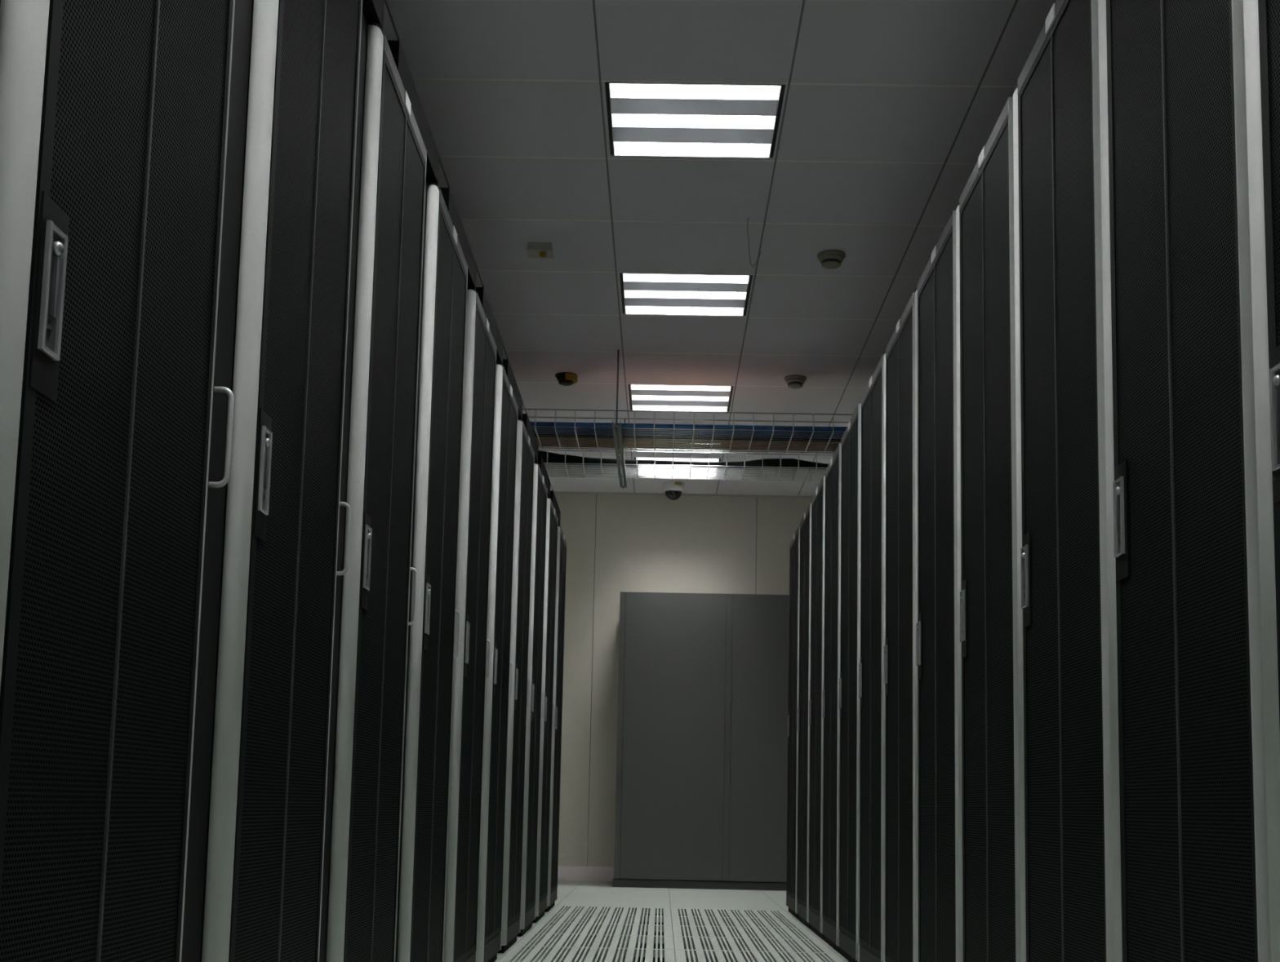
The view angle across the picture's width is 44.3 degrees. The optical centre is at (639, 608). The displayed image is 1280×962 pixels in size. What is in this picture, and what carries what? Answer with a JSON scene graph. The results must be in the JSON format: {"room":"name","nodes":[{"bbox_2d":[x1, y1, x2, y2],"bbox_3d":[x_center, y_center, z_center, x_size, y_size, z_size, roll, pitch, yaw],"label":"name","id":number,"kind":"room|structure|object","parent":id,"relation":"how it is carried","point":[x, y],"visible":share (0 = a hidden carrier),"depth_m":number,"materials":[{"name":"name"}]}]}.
{"room":"server room","nodes":[
{"label":"server room","id":0,"kind":"room"},
{"bbox_2d":[493,880,849,961],"bbox_3d":[0.085,0.978,3.404,6.100,0.030,15.400,1,-7,1],"label":"floor","id":1,"kind":"structure","parent":0,"point":[570,893],"depth_m":9.14,"materials":[{"name":"tile"}]},
{"bbox_2d":[0,0,235,961],"bbox_3d":[-0.967,-0.268,1.577,0.928,1.945,0.588,1,-7,1],"label":"rack","id":2,"kind":"object","parent":1,"relation":"on","point":[114,113],"visible":1,"depth_m":1.51,"materials":[{"name":"black metal"}]},
{"bbox_2d":[181,0,252,961],"bbox_3d":[-0.954,-0.216,1.943,0.903,1.932,0.145,1,-7,1],"label":"tall cabinet","id":3,"kind":"object","parent":1,"relation":"on","point":[223,402],"visible":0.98,"depth_m":1.96,"materials":[{"name":"black metal"}]},
{"bbox_2d":[200,0,362,961],"bbox_3d":[-0.957,-0.176,2.311,0.928,1.945,0.588,1,-7,1],"label":"rack","id":4,"kind":"object","parent":1,"relation":"on","point":[265,837],"visible":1,"depth_m":2.23,"materials":[{"name":"black metal"}]},
{"bbox_2d":[362,0,384,30],"bbox_3d":[-0.559,-1.143,2.635,0.160,0.070,0.570,1,-7,1],"label":"trough","id":5,"kind":"object","parent":4,"relation":"on","point":[372,10],"visible":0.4,"depth_m":2.86,"materials":[{"name":"black metal"}]},
{"bbox_2d":[319,11,367,961],"bbox_3d":[-0.944,-0.123,2.676,0.903,1.932,0.145,1,-7,1],"label":"tall cabinet","id":6,"kind":"object","parent":1,"relation":"on","point":[340,572],"visible":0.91,"depth_m":2.72,"materials":[{"name":"black metal"}]},
{"bbox_2d":[324,21,426,961],"bbox_3d":[-0.947,-0.084,3.044,0.928,1.945,0.588,1,-7,1],"label":"rack","id":7,"kind":"object","parent":1,"relation":"on","point":[363,883],"visible":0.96,"depth_m":2.96,"materials":[{"name":"black metal"}]},
{"bbox_2d":[387,38,439,186],"bbox_3d":[-0.549,-1.051,3.368,0.160,0.070,0.570,1,-7,1],"label":"trough","id":8,"kind":"object","parent":7,"relation":"on","point":[433,162],"visible":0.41,"depth_m":3.33,"materials":[{"name":"black metal"}]},
{"bbox_2d":[395,182,426,961],"bbox_3d":[-0.934,-0.031,3.409,0.903,1.932,0.145,1,-7,1],"label":"tall cabinet","id":9,"kind":"object","parent":1,"relation":"on","point":[412,569],"visible":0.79,"depth_m":3.45,"materials":[{"name":"black metal"}]},
{"bbox_2d":[396,181,467,961],"bbox_3d":[-0.937,0.008,3.777,0.928,1.945,0.588,1,-7,1],"label":"rack","id":10,"kind":"object","parent":1,"relation":"on","point":[428,717],"visible":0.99,"depth_m":3.69,"materials":[{"name":"black metal"}]},
{"bbox_2d":[439,186,476,289],"bbox_3d":[-0.540,-0.959,4.101,0.160,0.070,0.570,1,-7,1],"label":"trough","id":11,"kind":"object","parent":10,"relation":"on","point":[446,193],"visible":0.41,"depth_m":4.06,"materials":[{"name":"black metal"}]},
{"bbox_2d":[453,609,460,657],"bbox_3d":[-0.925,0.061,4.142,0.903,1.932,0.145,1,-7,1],"label":"handle","id":12,"kind":"object","parent":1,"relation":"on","point":[458,612],"visible":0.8,"depth_m":4.13,"materials":[{"name":"black metal"}]},
{"bbox_2d":[443,287,497,961],"bbox_3d":[-0.928,0.101,4.510,0.928,1.945,0.588,1,-7,1],"label":"rack","id":13,"kind":"object","parent":1,"relation":"on","point":[465,790],"visible":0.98,"depth_m":4.42,"materials":[{"name":"black metal"}]},
{"bbox_2d":[475,285,502,364],"bbox_3d":[-0.530,-0.866,4.834,0.160,0.070,0.570,1,-7,1],"label":"trough","id":14,"kind":"object","parent":13,"relation":"on","point":[481,291],"visible":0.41,"depth_m":4.79,"materials":[{"name":"black metal"}]},
{"bbox_2d":[485,640,490,679],"bbox_3d":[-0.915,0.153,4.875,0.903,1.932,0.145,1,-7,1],"label":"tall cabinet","id":15,"kind":"object","parent":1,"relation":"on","point":[488,641],"visible":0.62,"depth_m":4.87,"materials":[{"name":"black metal"}]},
{"bbox_2d":[476,362,518,961],"bbox_3d":[-0.918,0.193,5.243,0.928,1.945,0.588,1,-7,1],"label":"rack","id":16,"kind":"object","parent":1,"relation":"on","point":[506,408],"visible":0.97,"depth_m":5.16,"materials":[{"name":"black metal"}]},
{"bbox_2d":[502,358,523,419],"bbox_3d":[-0.520,-0.774,5.568,0.160,0.070,0.570,1,-7,1],"label":"trough","id":17,"kind":"object","parent":16,"relation":"on","point":[506,364],"visible":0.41,"depth_m":5.52,"materials":[{"name":"black"}]},
{"bbox_2d":[509,662,513,696],"bbox_3d":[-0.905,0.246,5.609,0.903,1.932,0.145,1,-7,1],"label":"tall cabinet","id":18,"kind":"object","parent":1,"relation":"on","point":[511,663],"visible":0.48,"depth_m":5.60,"materials":[{"name":"black metal"}]},
{"bbox_2d":[497,418,534,953],"bbox_3d":[-0.908,0.285,5.976,0.928,1.945,0.588,1,-7,1],"label":"rack","id":19,"kind":"object","parent":1,"relation":"on","point":[520,622],"visible":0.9,"depth_m":5.89,"materials":[{"name":"black metal"}]},
{"bbox_2d":[522,413,537,462],"bbox_3d":[-0.510,-0.682,6.301,0.160,0.070,0.570,1,-7,1],"label":"trough","id":20,"kind":"object","parent":19,"relation":"on","point":[526,420],"visible":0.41,"depth_m":6.23,"materials":[{"name":"black metal"}]},
{"bbox_2d":[526,679,529,709],"bbox_3d":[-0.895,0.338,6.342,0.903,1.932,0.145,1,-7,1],"label":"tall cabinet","id":21,"kind":"object","parent":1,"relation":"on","point":[528,705],"visible":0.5,"depth_m":6.33,"materials":[{"name":"black metal"}]},
{"bbox_2d":[516,462,547,936],"bbox_3d":[-0.898,0.378,6.710,0.928,1.945,0.588,1,-7,1],"label":"rack","id":22,"kind":"object","parent":1,"relation":"on","point":[537,571],"visible":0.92,"depth_m":6.63,"materials":[{"name":"black metal"}]},
{"bbox_2d":[537,455,550,497],"bbox_3d":[-0.501,-0.590,7.034,0.160,0.070,0.570,1,-7,1],"label":"trough","id":23,"kind":"object","parent":22,"relation":"on","point":[540,462],"visible":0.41,"depth_m":6.97,"materials":[{"name":"black metal"}]},
{"bbox_2d":[541,692,543,719],"bbox_3d":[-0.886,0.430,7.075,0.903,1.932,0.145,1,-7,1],"label":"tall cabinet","id":24,"kind":"object","parent":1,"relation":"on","point":[542,692],"visible":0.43,"depth_m":7.07,"materials":[{"name":"black metal"}]},
{"bbox_2d":[532,497,558,923],"bbox_3d":[-0.889,0.470,7.443,0.928,1.945,0.588,1,-7,1],"label":"rack","id":25,"kind":"object","parent":1,"relation":"on","point":[549,611],"visible":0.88,"depth_m":7.37,"materials":[{"name":"black metal"}]},
{"bbox_2d":[549,489,560,525],"bbox_3d":[-0.491,-0.497,7.767,0.160,0.070,0.570,1,-7,1],"label":"trough","id":26,"kind":"object","parent":25,"relation":"on","point":[553,497],"visible":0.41,"depth_m":7.68,"materials":[{"name":"black metal"}]},
{"bbox_2d":[552,702,555,727],"bbox_3d":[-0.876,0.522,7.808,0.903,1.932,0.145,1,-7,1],"label":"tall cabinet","id":27,"kind":"object","parent":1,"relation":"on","point":[553,703],"visible":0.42,"depth_m":7.80,"materials":[{"name":"black metal"}]},
{"bbox_2d":[544,525,566,911],"bbox_3d":[-0.879,0.562,8.176,0.928,1.945,0.588,1,-7,1],"label":"rack","id":28,"kind":"object","parent":1,"relation":"on","point":[562,543],"visible":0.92,"depth_m":8.11,"materials":[{"name":"black metal"}]},
{"bbox_2d":[497,946,675,961],"bbox_3d":[-0.175,1.246,5.584,0.598,0.028,0.598,1,-7,1],"label":"floor panel","id":29,"kind":"object","parent":1,"relation":"in","point":[517,953],"visible":1,"depth_m":5.62,"materials":[{"name":"metal"}]},
{"bbox_2d":[515,933,674,950],"bbox_3d":[-0.167,1.320,6.179,0.598,0.028,0.598,1,-7,1],"label":"floor panel","id":30,"kind":"object","parent":1,"relation":"in","point":[562,940],"visible":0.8,"depth_m":6.20,"materials":[{"name":"metal"}]},
{"bbox_2d":[528,922,672,936],"bbox_3d":[-0.159,1.395,6.774,0.598,0.028,0.598,1,-7,1],"label":"floor panel","id":31,"kind":"object","parent":1,"relation":"in","point":[540,928],"visible":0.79,"depth_m":6.80,"materials":[{"name":"metal"}]},
{"bbox_2d":[539,913,671,925],"bbox_3d":[-0.151,1.470,7.370,0.598,0.028,0.598,1,-7,1],"label":"floor panel","id":32,"kind":"object","parent":1,"relation":"in","point":[549,918],"visible":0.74,"depth_m":7.40,"materials":[{"name":"metal"}]},
{"bbox_2d":[549,906,671,916],"bbox_3d":[-0.143,1.545,7.965,0.598,0.028,0.598,1,-7,1],"label":"floor panel","id":33,"kind":"object","parent":1,"relation":"in","point":[557,909],"visible":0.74,"depth_m":8.00,"materials":[{"name":"metal"}]},
{"bbox_2d":[612,591,789,891],"bbox_3d":[0.608,0.914,10.770,1.528,1.955,0.706,1,-7,1],"label":"tall cabinet","id":34,"kind":"object","parent":1,"relation":"on","point":[701,787],"visible":0.74,"depth_m":10.43,"materials":[{"name":"grey metal"}]},
{"bbox_2d":[671,908,794,919],"bbox_3d":[0.456,1.556,7.956,0.598,0.028,0.598,1,-7,1],"label":"floor panel","id":35,"kind":"object","parent":1,"relation":"in","point":[674,912],"visible":0.66,"depth_m":7.98,"materials":[{"name":"metal"}]},
{"bbox_2d":[671,916,805,928],"bbox_3d":[0.449,1.482,7.360,0.598,0.028,0.598,1,-7,1],"label":"floor panel","id":36,"kind":"object","parent":1,"relation":"in","point":[676,921],"visible":0.72,"depth_m":7.38,"materials":[{"name":"metal"}]},
{"bbox_2d":[672,925,817,939],"bbox_3d":[0.441,1.407,6.765,0.598,0.028,0.598,1,-7,1],"label":"floor panel","id":37,"kind":"object","parent":1,"relation":"in","point":[695,931],"visible":0.73,"depth_m":6.78,"materials":[{"name":"metal"}]},
{"bbox_2d":[673,936,834,954],"bbox_3d":[0.433,1.332,6.170,0.598,0.028,0.598,1,-7,1],"label":"floor panel","id":38,"kind":"object","parent":1,"relation":"in","point":[708,944],"visible":0.73,"depth_m":6.18,"materials":[{"name":"metal"}]},
{"bbox_2d":[675,950,844,961],"bbox_3d":[0.425,1.257,5.575,0.598,0.028,0.598,1,-7,1],"label":"floor panel","id":39,"kind":"object","parent":1,"relation":"in","point":[701,956],"visible":0.98,"depth_m":5.69,"materials":[{"name":"metal"}]},
{"bbox_2d":[786,525,799,919],"bbox_3d":[1.237,0.592,8.062,0.928,1.945,0.590,1,-7,1],"label":"rack","id":40,"kind":"object","parent":1,"relation":"on","point":[791,881],"visible":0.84,"depth_m":8.05,"materials":[{"name":"black metal"}]},
{"bbox_2d":[795,502,810,928],"bbox_3d":[1.229,0.517,7.466,0.928,1.945,0.590,1,-7,1],"label":"rack","id":41,"kind":"object","parent":1,"relation":"on","point":[802,887],"visible":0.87,"depth_m":7.46,"materials":[{"name":"black metal"}]},
{"bbox_2d":[807,475,823,940],"bbox_3d":[1.221,0.442,6.869,0.928,1.945,0.590,1,-7,1],"label":"rack","id":42,"kind":"object","parent":1,"relation":"on","point":[816,565],"visible":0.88,"depth_m":6.86,"materials":[{"name":"black metal"}]},
{"bbox_2d":[821,443,839,953],"bbox_3d":[1.213,0.367,6.272,0.928,1.945,0.590,1,-7,1],"label":"rack","id":43,"kind":"object","parent":1,"relation":"on","point":[829,860],"visible":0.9,"depth_m":6.25,"materials":[{"name":"black metal"}]},
{"bbox_2d":[837,404,859,961],"bbox_3d":[1.205,0.292,5.675,0.928,1.945,0.590,1,-7,1],"label":"rack","id":44,"kind":"object","parent":1,"relation":"on","point":[848,700],"visible":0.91,"depth_m":5.66,"materials":[{"name":"black metal"}]},
{"bbox_2d":[857,355,884,961],"bbox_3d":[1.197,0.216,5.079,0.928,1.945,0.590,1,-7,1],"label":"rack","id":45,"kind":"object","parent":1,"relation":"on","point":[870,753],"visible":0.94,"depth_m":5.05,"materials":[{"name":"black metal"}]},
{"bbox_2d":[883,293,915,961],"bbox_3d":[1.189,0.141,4.482,0.928,1.945,0.590,1,-7,1],"label":"rack","id":46,"kind":"object","parent":1,"relation":"on","point":[899,465],"visible":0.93,"depth_m":4.47,"materials":[{"name":"black metal"}]},
{"bbox_2d":[915,210,959,961],"bbox_3d":[1.181,0.066,3.885,0.928,1.945,0.590,1,-7,1],"label":"rack","id":47,"kind":"object","parent":1,"relation":"on","point":[936,662],"visible":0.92,"depth_m":3.86,"materials":[{"name":"black metal"}]},
{"bbox_2d":[955,97,1021,961],"bbox_3d":[1.173,-0.009,3.288,0.928,1.945,0.590,1,-7,1],"label":"rack","id":48,"kind":"object","parent":1,"relation":"on","point":[989,867],"visible":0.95,"depth_m":3.26,"materials":[{"name":"black metal"}]},
{"bbox_2d":[1012,0,1113,961],"bbox_3d":[1.165,-0.084,2.692,0.928,1.945,0.590,1,-7,1],"label":"rack","id":49,"kind":"object","parent":1,"relation":"on","point":[1064,769],"visible":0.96,"depth_m":2.66,"materials":[{"name":"black metal"}]},
{"bbox_2d":[1097,0,1271,961],"bbox_3d":[1.157,-0.159,2.095,0.928,1.945,0.590,1,-7,1],"label":"rack","id":50,"kind":"object","parent":1,"relation":"on","point":[1189,846],"visible":0.99,"depth_m":2.04,"materials":[{"name":"black metal"}]},
{"bbox_2d":[1243,0,1279,961],"bbox_3d":[1.149,-0.234,1.498,0.928,1.945,0.590,1,-7,1],"label":"rack","id":51,"kind":"object","parent":1,"relation":"on","point":[1261,18],"visible":1,"depth_m":1.75,"materials":[{"name":"black metal"}]},
{"bbox_2d":[554,493,812,867],"bbox_3d":[0.217,0.518,11.272,6.300,2.909,0.100,1,-7,1],"label":"wall","id":52,"kind":"structure","parent":0,"point":[616,544],"depth_m":11.31,"materials":[{"name":"beige paint"}]},
{"bbox_2d":[557,866,613,881],"bbox_3d":[-1.512,1.842,11.070,2.700,0.100,0.015,1,-7,1],"label":"baseboard","id":53,"kind":"structure","parent":52,"relation":"attached to","point":[565,873],"depth_m":11.05,"materials":[{"name":"metal"}]},
{"bbox_2d":[553,491,813,497],"bbox_3d":[0.244,-0.826,11.384,6.100,0.014,0.012,1,-7,1],"label":"trim","id":54,"kind":"structure","parent":52,"relation":"attached to","point":[555,492],"depth_m":11.38,"materials":[{"name":"grey metal"}]},
{"bbox_2d":[382,0,1056,496],"bbox_3d":[0.143,-1.803,3.753,6.100,0.020,15.400,1,-7,1],"label":"ceiling","id":55,"kind":"structure","parent":0,"point":[890,108],"depth_m":5.69,"materials":[{"name":"white paint"}]},
{"bbox_2d":[526,242,554,258],"bbox_3d":[-0.405,-1.446,6.386,0.106,0.055,0.100,1,-7,1],"label":"fire alarm","id":56,"kind":"object","parent":55,"relation":"attached to","point":[535,250],"visible":1,"depth_m":6.35,"materials":[{"name":"grey plastic"}]},
{"bbox_2d":[555,372,577,386],"bbox_3d":[-0.389,-1.207,8.302,0.118,0.053,0.120,1,-7,1],"label":"smoke detector","id":57,"kind":"object","parent":55,"relation":"attached to","point":[564,379],"visible":1,"depth_m":8.27,"materials":[{"name":"grey"}]},
{"bbox_2d":[614,350,619,432],"bbox_3d":[-0.112,-1.079,7.798,0.018,0.419,0.016,1,-7,1],"label":"rod","id":58,"kind":"object","parent":55,"relation":"hanging from","point":[618,351],"visible":1,"depth_m":7.79,"materials":[{"name":"grey metal"}]},
{"bbox_2d":[612,420,626,488],"bbox_3d":[-0.106,-0.818,8.470,0.041,0.026,1.520,1,-7,1],"label":"strut","id":59,"kind":"object","parent":58,"relation":"hanging from","point":[620,438],"visible":1,"depth_m":8.36,"materials":[{"name":"metal"}]},
{"bbox_2d":[537,449,833,482],"bbox_3d":[0.206,-0.811,8.944,3.100,0.085,0.364,1,-7,1],"label":"cable tray","id":60,"kind":"object","parent":59,"relation":"on","point":[758,476],"visible":0.47,"depth_m":8.91,"materials":[{"name":"silver metal"}]},
{"bbox_2d":[537,450,828,469],"bbox_3d":[0.204,-0.839,8.812,3.000,0.085,0.073,1,-7,1],"label":"cable bundle","id":61,"kind":"object","parent":60,"relation":"in","point":[552,457],"visible":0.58,"depth_m":8.78,"materials":[{"name":"black plastic"}]},
{"bbox_2d":[622,419,625,488],"bbox_3d":[-0.094,-0.907,9.167,0.018,0.419,0.016,1,-7,1],"label":"rod","id":62,"kind":"object","parent":55,"relation":"hanging from","point":[623,486],"visible":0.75,"depth_m":9.16,"materials":[{"name":"grey metal"}]},
{"bbox_2d":[662,481,684,500],"bbox_3d":[0.234,-0.819,11.026,0.152,0.118,0.153,1,-7,1],"label":"dome camera","id":63,"kind":"object","parent":55,"relation":"attached to","point":[673,490],"visible":1,"depth_m":10.98,"materials":[{"name":"white plastic"}]},
{"bbox_2d":[634,457,720,476],"bbox_3d":[0.248,-0.991,10.505,0.567,0.094,0.556,1,-7,1],"label":"ceiling light","id":64,"kind":"object","parent":55,"relation":"attached to","point":[686,460],"visible":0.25,"depth_m":10.33,"materials":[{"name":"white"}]},
{"bbox_2d":[628,384,733,412],"bbox_3d":[0.225,-1.213,8.741,0.567,0.094,0.556,1,-7,1],"label":"ceiling light","id":65,"kind":"object","parent":55,"relation":"attached to","point":[642,397],"visible":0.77,"depth_m":8.78,"materials":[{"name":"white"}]},
{"bbox_2d":[619,273,752,315],"bbox_3d":[0.201,-1.435,6.978,0.567,0.094,0.556,1,-7,1],"label":"ceiling light","id":66,"kind":"object","parent":55,"relation":"attached to","point":[652,294],"visible":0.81,"depth_m":7.02,"materials":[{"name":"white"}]},
{"bbox_2d":[522,408,853,454],"bbox_3d":[0.195,-0.918,8.162,3.100,0.100,0.484,1,-7,1],"label":"cable tray","id":67,"kind":"object","parent":55,"relation":"hanging from","point":[669,437],"visible":0.44,"depth_m":8.09,"materials":[{"name":"silver metal"}]},
{"bbox_2d":[529,422,847,436],"bbox_3d":[0.193,-0.912,7.997,3.000,0.025,0.140,1,-7,1],"label":"cable bundle","id":68,"kind":"object","parent":67,"relation":"in","point":[532,424],"visible":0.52,"depth_m":7.93,"materials":[{"name":"plastic"}]},
{"bbox_2d":[537,437,839,450],"bbox_3d":[0.196,-0.872,8.270,3.000,0.014,0.215,1,-7,1],"label":"cable bundle","id":69,"kind":"object","parent":67,"relation":"in","point":[537,437],"visible":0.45,"depth_m":8.26,"materials":[{"name":"plastic"}]},
{"bbox_2d":[535,432,841,441],"bbox_3d":[0.194,-0.891,8.115,3.000,0.014,0.090,1,-7,1],"label":"cable bundle","id":70,"kind":"object","parent":67,"relation":"in","point":[538,433],"visible":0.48,"depth_m":8.11,"materials":[{"name":"plastic"}]},
{"bbox_2d":[604,82,785,158],"bbox_3d":[0.178,-1.657,5.214,0.567,0.094,0.556,1,-7,1],"label":"ceiling light","id":71,"kind":"object","parent":55,"relation":"attached to","point":[695,120],"visible":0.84,"depth_m":5.25,"materials":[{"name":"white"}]},
{"bbox_2d":[746,217,761,265],"bbox_3d":[0.459,-1.464,6.301,0.050,0.005,0.553,1,-7,5],"label":"wire","id":72,"kind":"object","parent":55,"relation":"attached to","point":[748,218],"visible":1,"depth_m":6.38,"materials":[{"name":"grey"}]},
{"bbox_2d":[784,375,806,389],"bbox_3d":[0.816,-1.186,8.263,0.116,0.053,0.116,1,-7,1],"label":"smoke detector","id":73,"kind":"object","parent":55,"relation":"attached to","point":[794,382],"visible":1,"depth_m":8.23,"materials":[{"name":"beige plastic"}]},
{"bbox_2d":[817,249,845,269],"bbox_3d":[0.781,-1.419,6.418,0.116,0.053,0.116,1,-7,1],"label":"smoke detector","id":74,"kind":"object","parent":55,"relation":"attached to","point":[829,259],"visible":1,"depth_m":6.38,"materials":[{"name":"beige plastic"}]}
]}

